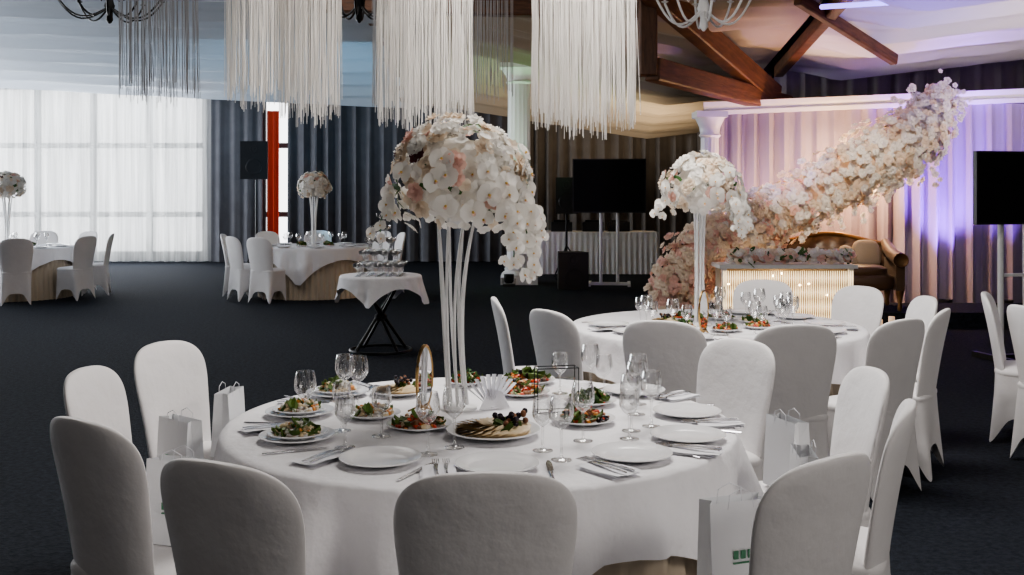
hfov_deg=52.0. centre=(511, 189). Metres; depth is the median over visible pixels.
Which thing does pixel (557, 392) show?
wine glass
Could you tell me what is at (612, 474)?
folded napkin
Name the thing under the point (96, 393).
banquet chair
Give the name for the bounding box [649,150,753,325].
floral centerpiece
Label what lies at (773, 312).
folded napkin
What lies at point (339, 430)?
wine glass
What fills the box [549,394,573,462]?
wine glass
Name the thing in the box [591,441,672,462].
dinner plate
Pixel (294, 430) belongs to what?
plate
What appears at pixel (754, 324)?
platter
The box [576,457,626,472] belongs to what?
fork
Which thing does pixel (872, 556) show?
banquet chair
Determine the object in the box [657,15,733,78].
drape
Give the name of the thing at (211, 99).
wall
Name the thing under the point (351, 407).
wine glass
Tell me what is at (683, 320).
platter
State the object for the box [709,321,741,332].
platter
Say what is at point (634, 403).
wine glass
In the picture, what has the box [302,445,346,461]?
fork
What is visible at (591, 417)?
platter
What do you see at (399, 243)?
banquet chair
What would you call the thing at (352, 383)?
fork
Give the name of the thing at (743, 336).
dinner plate
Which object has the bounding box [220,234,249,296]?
banquet chair
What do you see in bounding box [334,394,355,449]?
wine glass
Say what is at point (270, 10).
chandelier
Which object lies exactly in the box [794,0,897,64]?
roof beam
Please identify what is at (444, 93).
chandelier
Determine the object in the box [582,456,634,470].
fork
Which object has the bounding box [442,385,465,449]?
wine glass
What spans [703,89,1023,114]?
crown molding
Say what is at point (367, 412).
plate
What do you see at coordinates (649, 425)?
wine glass
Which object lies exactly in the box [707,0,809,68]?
drape
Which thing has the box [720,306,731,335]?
wine glass
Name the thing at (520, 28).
ceiling
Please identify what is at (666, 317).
platter
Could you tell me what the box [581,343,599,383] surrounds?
wine glass
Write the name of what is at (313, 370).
wine glass
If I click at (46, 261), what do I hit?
banquet table
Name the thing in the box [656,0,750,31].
chandelier
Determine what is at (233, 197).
curtain
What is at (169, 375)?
banquet chair
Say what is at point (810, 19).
roof beam
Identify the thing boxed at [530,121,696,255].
curtain
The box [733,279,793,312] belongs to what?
banquet chair
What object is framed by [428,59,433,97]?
chandelier
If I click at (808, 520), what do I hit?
banquet chair
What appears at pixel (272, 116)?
curtain
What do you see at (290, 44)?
chandelier
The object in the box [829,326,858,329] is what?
folded napkin
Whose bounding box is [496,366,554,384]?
platter
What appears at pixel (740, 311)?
dinner plate
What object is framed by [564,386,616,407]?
platter
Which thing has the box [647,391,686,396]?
fork
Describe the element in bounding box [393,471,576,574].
banquet chair
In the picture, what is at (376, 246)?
banquet chair
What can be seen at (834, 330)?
dinner plate
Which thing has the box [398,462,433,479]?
knife
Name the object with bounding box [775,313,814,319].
dinner plate
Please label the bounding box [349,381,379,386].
fork
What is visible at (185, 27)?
chandelier
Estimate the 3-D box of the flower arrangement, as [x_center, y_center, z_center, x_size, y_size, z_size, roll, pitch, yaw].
[3.489,0.047,12.604,4.455,3.104,1.294,0,0,-20]
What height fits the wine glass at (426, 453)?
0.200 m
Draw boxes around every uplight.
[503,274,514,285]
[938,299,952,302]
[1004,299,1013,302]
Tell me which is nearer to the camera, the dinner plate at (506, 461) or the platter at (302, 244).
the dinner plate at (506, 461)
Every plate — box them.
[259,426,334,444]
[265,404,333,418]
[267,416,327,440]
[272,396,326,415]
[306,386,368,398]
[308,246,324,247]
[314,375,361,395]
[339,446,421,467]
[345,400,400,420]
[455,451,538,471]
[588,320,628,326]
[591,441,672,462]
[604,383,664,396]
[612,327,625,333]
[650,424,725,443]
[653,403,721,418]
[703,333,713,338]
[724,308,761,314]
[728,334,756,339]
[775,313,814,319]
[803,319,845,325]
[827,327,846,333]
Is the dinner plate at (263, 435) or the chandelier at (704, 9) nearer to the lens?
the dinner plate at (263, 435)
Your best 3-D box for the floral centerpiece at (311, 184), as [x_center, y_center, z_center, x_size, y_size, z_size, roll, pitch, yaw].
[-3.015,0.277,16.007,0.521,1.143,0.519,0,0,-32]
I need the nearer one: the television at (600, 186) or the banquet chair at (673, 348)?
the banquet chair at (673, 348)
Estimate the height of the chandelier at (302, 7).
3.879 m
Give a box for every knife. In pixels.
[244,421,283,423]
[262,447,326,454]
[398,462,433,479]
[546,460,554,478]
[720,429,740,432]
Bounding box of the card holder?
[534,365,578,413]
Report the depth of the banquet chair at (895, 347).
5.44 m
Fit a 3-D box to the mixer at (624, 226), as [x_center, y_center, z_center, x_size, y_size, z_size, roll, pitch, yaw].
[2.050,0.684,20.200,0.400,0.220,0.300,0,0,0]
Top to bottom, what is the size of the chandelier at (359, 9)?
2.500 m
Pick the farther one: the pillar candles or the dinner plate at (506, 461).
the pillar candles
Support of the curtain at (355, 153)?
on the floor
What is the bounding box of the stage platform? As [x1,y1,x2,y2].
[708,303,1022,327]
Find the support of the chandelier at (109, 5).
hanging from the ceiling at (43, 46)
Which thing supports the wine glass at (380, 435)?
on the banquet table at (646, 523)
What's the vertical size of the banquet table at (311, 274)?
0.745 m
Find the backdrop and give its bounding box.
[719,103,1023,302]
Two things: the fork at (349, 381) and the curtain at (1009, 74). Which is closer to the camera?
the fork at (349, 381)
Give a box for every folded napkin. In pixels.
[239,426,273,435]
[290,450,342,468]
[420,464,456,478]
[465,374,515,410]
[577,460,640,479]
[590,327,615,332]
[656,390,699,402]
[669,444,725,458]
[692,417,744,427]
[762,310,779,315]
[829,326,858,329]
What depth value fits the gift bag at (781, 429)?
3.88 m
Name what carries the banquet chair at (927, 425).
on the floor
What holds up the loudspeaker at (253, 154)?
on the floor
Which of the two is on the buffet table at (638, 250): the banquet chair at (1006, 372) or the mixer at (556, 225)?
the mixer at (556, 225)
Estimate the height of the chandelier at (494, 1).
3.393 m
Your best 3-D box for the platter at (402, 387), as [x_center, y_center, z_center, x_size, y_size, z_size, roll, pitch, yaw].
[-0.470,0.814,4.360,0.234,0.068,0.234,0,0,-24]
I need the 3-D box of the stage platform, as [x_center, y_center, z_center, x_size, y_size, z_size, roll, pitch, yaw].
[4.800,1.510,12.685,5.000,0.180,1.070,0,0,0]
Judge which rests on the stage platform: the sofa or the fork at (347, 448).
the sofa
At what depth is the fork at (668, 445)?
3.39 m
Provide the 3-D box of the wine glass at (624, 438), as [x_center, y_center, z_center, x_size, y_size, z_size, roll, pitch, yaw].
[0.400,0.763,3.580,0.070,0.170,0.069,0,0,0]
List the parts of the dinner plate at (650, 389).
plate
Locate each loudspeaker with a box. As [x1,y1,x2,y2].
[240,141,267,262]
[554,177,577,279]
[557,251,588,289]
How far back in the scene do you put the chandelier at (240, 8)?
6.94 m
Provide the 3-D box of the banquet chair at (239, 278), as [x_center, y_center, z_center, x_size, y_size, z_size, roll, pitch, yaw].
[-3.891,1.130,15.225,0.462,0.931,0.448,0,0,-41]
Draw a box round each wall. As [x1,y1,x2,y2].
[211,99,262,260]
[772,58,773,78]
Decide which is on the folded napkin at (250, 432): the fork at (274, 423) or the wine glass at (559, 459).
the fork at (274, 423)
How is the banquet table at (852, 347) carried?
on the floor
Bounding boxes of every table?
[4,244,73,301]
[214,377,763,574]
[258,243,377,300]
[335,272,428,355]
[539,231,658,273]
[573,309,869,395]
[711,246,857,318]
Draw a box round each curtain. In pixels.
[0,88,210,261]
[212,99,261,261]
[267,111,278,234]
[287,103,507,261]
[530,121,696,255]
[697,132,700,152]
[774,45,1023,103]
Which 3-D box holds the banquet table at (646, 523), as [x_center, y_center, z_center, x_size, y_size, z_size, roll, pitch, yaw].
[-0.128,1.222,3.878,1.946,0.745,1.956,0,0,-15]
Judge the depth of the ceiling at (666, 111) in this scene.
19.14 m
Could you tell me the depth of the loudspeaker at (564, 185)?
18.72 m
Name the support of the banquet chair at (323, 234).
on the floor
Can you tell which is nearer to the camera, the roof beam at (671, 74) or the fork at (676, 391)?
the fork at (676, 391)
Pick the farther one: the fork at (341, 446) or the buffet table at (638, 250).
the buffet table at (638, 250)
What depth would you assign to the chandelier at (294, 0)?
11.78 m
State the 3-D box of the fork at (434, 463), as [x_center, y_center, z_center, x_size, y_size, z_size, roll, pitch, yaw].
[-0.226,0.831,3.141,0.022,0.006,0.211,0,0,-6]
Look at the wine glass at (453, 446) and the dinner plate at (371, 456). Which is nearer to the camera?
the dinner plate at (371, 456)
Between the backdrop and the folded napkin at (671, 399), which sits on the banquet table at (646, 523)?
the folded napkin at (671, 399)
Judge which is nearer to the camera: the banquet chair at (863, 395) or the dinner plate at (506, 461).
the dinner plate at (506, 461)
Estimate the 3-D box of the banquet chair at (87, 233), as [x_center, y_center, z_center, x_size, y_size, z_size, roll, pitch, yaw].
[-6.893,1.130,16.741,0.448,0.931,0.462,0,0,28]
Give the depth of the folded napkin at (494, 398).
4.08 m
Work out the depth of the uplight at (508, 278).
17.39 m
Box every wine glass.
[294,370,316,422]
[332,381,351,432]
[334,353,354,406]
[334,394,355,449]
[348,356,368,408]
[371,385,391,437]
[415,390,439,456]
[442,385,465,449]
[532,397,552,452]
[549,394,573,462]
[552,352,567,394]
[571,381,594,442]
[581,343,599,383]
[596,353,612,395]
[619,387,639,440]
[620,372,642,432]
[626,360,646,415]
[628,352,647,405]
[640,370,661,427]
[709,300,722,335]
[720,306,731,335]
[779,292,791,323]
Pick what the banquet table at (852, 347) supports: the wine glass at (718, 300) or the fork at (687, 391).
the wine glass at (718, 300)
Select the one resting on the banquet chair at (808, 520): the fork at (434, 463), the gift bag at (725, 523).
the gift bag at (725, 523)
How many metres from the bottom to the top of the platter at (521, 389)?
0.069 m
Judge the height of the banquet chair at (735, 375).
0.931 m
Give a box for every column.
[500,62,537,284]
[692,111,727,302]
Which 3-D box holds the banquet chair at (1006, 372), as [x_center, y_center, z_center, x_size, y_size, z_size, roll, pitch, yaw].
[3.262,1.130,6.739,0.462,0.931,0.448,0,0,27]
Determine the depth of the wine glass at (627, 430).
3.70 m
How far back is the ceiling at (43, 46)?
18.37 m
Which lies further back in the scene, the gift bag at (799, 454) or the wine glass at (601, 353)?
the wine glass at (601, 353)
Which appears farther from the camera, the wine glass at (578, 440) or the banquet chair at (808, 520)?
the wine glass at (578, 440)
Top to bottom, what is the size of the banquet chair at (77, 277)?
0.931 m
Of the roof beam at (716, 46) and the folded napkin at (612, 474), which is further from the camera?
the roof beam at (716, 46)
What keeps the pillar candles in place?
on the floor
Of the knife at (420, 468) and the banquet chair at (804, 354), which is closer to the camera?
the knife at (420, 468)
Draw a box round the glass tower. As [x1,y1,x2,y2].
[353,213,407,276]
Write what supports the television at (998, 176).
on the floor
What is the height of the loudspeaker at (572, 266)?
0.600 m
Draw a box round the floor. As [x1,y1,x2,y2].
[0,261,1023,574]
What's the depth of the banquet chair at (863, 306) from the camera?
7.23 m
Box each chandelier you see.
[58,0,164,23]
[118,0,200,104]
[224,0,282,112]
[270,10,273,71]
[279,0,341,127]
[286,44,294,76]
[294,0,294,32]
[307,0,314,81]
[342,0,387,22]
[372,0,393,106]
[375,0,473,130]
[405,0,431,82]
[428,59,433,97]
[464,0,512,101]
[531,0,640,139]
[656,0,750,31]
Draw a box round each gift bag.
[146,445,208,545]
[157,407,203,457]
[210,381,244,456]
[697,482,761,574]
[763,408,809,485]
[789,439,818,470]
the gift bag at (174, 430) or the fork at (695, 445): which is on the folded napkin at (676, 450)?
the fork at (695, 445)
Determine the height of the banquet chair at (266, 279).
0.931 m
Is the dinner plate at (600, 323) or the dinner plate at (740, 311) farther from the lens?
the dinner plate at (740, 311)
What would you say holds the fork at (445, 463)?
on the folded napkin at (427, 470)
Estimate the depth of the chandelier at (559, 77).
6.53 m
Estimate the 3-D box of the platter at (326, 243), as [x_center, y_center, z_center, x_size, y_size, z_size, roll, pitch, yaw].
[-2.767,0.811,15.845,0.195,0.075,0.195,0,0,-28]
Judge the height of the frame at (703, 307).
0.255 m
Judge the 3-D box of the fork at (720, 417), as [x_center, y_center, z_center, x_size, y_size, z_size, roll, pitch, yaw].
[0.717,0.831,3.810,0.211,0.006,0.022,0,0,-11]
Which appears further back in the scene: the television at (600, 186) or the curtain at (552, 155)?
the curtain at (552, 155)
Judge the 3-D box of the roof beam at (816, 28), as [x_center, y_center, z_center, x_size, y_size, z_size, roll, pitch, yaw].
[3.475,-2.075,10.675,0.140,0.847,9.398,0,0,5]
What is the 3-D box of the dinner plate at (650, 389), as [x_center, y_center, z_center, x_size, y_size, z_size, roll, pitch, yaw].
[0.510,0.838,4.380,0.256,0.022,0.256,0,0,0]
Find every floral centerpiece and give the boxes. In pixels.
[0,170,26,238]
[297,171,332,245]
[366,111,548,411]
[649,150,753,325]
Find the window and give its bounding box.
[263,102,287,230]
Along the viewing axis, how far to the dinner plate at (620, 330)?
6.27 m
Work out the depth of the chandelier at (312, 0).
11.67 m
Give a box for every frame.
[408,344,432,411]
[698,290,708,332]
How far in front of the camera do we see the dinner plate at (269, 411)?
3.93 m
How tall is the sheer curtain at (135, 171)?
4.280 m
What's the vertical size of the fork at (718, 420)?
0.006 m
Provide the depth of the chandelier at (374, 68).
10.07 m
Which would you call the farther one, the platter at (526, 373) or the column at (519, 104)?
the column at (519, 104)
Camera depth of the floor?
9.80 m
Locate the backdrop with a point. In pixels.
(954, 258)
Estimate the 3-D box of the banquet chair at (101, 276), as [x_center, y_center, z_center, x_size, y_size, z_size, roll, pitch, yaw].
[-6.314,1.130,16.024,0.462,0.931,0.448,0,0,-16]
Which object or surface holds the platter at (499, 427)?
on the banquet table at (646, 523)
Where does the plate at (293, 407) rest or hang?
on the dinner plate at (269, 411)
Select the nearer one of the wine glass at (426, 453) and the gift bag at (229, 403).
the wine glass at (426, 453)
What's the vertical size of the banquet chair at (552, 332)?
0.931 m
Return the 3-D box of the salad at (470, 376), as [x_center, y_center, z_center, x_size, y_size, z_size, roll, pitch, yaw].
[-0.200,0.811,4.580,0.182,0.075,0.182,0,0,-17]
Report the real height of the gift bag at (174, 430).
0.296 m
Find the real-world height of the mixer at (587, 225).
0.220 m
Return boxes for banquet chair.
[0,238,33,305]
[29,231,57,243]
[50,416,175,574]
[56,236,96,300]
[63,365,131,441]
[78,231,97,289]
[81,233,113,295]
[134,340,213,459]
[160,458,305,574]
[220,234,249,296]
[226,236,262,301]
[246,237,285,303]
[256,231,279,243]
[304,230,331,242]
[373,231,390,260]
[378,232,405,291]
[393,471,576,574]
[491,297,537,374]
[529,309,590,381]
[623,320,706,401]
[696,338,775,480]
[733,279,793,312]
[749,452,870,574]
[753,324,836,468]
[759,366,889,526]
[827,318,924,499]
[831,286,883,336]
[851,398,916,574]
[905,295,937,450]
[912,308,950,481]
[981,292,1018,441]
[1007,304,1023,457]
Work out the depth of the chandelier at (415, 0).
10.06 m
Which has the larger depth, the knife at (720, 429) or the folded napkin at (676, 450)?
the knife at (720, 429)
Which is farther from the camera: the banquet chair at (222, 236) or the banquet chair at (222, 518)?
the banquet chair at (222, 236)
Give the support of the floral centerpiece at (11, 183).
on the banquet table at (46, 261)
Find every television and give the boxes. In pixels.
[573,159,645,286]
[971,151,1023,360]
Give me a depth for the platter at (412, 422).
3.71 m
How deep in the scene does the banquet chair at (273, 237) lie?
16.99 m
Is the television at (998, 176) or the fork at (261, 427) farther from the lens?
the television at (998, 176)
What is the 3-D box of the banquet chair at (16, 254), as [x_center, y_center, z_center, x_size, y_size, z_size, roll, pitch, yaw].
[-6.922,1.130,14.644,0.448,0.931,0.462,0,0,-27]
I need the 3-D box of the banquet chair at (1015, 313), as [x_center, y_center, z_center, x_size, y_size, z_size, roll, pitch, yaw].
[3.148,1.130,6.075,0.462,0.931,0.448,0,0,-6]
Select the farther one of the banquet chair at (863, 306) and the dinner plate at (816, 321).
the banquet chair at (863, 306)
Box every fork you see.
[242,423,282,427]
[244,425,278,429]
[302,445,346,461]
[309,447,354,462]
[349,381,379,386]
[352,383,372,387]
[432,459,438,474]
[442,458,449,472]
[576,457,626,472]
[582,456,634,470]
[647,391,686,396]
[656,443,719,450]
[657,391,689,398]
[657,442,721,448]
[681,417,736,420]
[683,419,740,422]
[824,326,856,326]
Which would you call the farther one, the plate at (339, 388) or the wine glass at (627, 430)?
the plate at (339, 388)
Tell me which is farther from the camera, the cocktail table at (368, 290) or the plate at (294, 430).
the cocktail table at (368, 290)
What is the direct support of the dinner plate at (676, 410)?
on the banquet table at (646, 523)
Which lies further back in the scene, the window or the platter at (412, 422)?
the window
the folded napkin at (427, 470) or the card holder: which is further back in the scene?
the card holder
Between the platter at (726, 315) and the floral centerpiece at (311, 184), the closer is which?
the platter at (726, 315)
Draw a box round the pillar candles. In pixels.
[880,316,894,325]
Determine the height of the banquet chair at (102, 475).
0.931 m
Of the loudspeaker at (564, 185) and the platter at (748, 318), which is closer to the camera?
the platter at (748, 318)
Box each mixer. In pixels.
[551,220,571,231]
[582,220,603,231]
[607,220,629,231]
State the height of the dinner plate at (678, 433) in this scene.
0.022 m
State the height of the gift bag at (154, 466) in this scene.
0.296 m
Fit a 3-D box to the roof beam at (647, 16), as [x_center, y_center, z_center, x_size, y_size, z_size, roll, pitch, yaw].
[1.550,-2.350,12.000,0.200,2.100,0.200,0,0,0]
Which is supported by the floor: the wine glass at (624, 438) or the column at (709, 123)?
the column at (709, 123)
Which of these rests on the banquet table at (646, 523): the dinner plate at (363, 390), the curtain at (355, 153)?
the dinner plate at (363, 390)
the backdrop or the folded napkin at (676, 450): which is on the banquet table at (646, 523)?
the folded napkin at (676, 450)
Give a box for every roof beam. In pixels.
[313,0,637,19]
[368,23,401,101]
[638,0,656,76]
[640,0,781,98]
[645,58,792,105]
[774,0,852,76]
[785,0,828,44]
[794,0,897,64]
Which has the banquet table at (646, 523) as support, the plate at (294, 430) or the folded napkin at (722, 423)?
the folded napkin at (722, 423)
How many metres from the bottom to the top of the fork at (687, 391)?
0.006 m
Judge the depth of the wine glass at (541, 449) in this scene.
3.42 m
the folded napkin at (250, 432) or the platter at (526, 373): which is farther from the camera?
the platter at (526, 373)
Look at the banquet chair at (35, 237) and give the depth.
17.03 m
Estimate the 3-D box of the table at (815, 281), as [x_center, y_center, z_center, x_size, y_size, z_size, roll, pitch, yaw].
[2.923,1.101,11.275,1.467,0.999,0.511,0,0,0]
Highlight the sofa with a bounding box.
[775,231,908,310]
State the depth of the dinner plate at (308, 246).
15.40 m
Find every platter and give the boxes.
[296,242,307,246]
[323,242,333,245]
[370,375,415,396]
[386,408,451,431]
[446,408,539,441]
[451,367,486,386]
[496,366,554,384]
[502,377,549,397]
[552,402,614,426]
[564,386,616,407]
[651,313,677,320]
[670,309,693,319]
[675,317,698,327]
[708,309,735,320]
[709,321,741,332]
[739,312,770,322]
[742,317,774,329]
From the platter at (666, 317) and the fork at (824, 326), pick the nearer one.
the fork at (824, 326)
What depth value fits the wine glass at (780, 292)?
6.67 m
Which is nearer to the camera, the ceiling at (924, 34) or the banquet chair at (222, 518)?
the banquet chair at (222, 518)
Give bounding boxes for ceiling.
[0,0,404,107]
[464,16,531,116]
[550,20,722,138]
[789,0,1023,79]
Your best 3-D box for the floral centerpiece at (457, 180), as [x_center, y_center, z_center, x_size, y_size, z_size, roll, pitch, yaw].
[-0.175,0.275,4.058,0.646,1.147,0.592,0,0,29]
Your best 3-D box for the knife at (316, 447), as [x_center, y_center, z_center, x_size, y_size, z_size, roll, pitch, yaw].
[-0.701,0.845,3.407,0.220,0.005,0.019,0,0,-24]
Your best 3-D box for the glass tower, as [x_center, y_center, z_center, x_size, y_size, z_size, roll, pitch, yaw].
[-1.300,0.534,10.400,0.496,0.609,0.496,0,0,0]
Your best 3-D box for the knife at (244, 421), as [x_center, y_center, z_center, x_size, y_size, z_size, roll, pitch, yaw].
[-0.865,0.845,3.808,0.220,0.005,0.019,0,0,6]
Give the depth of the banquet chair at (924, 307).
6.55 m
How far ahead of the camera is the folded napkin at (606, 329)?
6.30 m
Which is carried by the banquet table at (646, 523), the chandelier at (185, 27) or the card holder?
the card holder
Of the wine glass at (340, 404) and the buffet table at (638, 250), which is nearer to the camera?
the wine glass at (340, 404)
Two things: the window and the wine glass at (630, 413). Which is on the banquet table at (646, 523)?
the wine glass at (630, 413)
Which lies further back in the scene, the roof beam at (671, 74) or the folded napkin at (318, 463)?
the roof beam at (671, 74)
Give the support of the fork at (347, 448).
on the folded napkin at (318, 463)
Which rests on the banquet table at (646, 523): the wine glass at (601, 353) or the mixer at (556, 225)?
the wine glass at (601, 353)

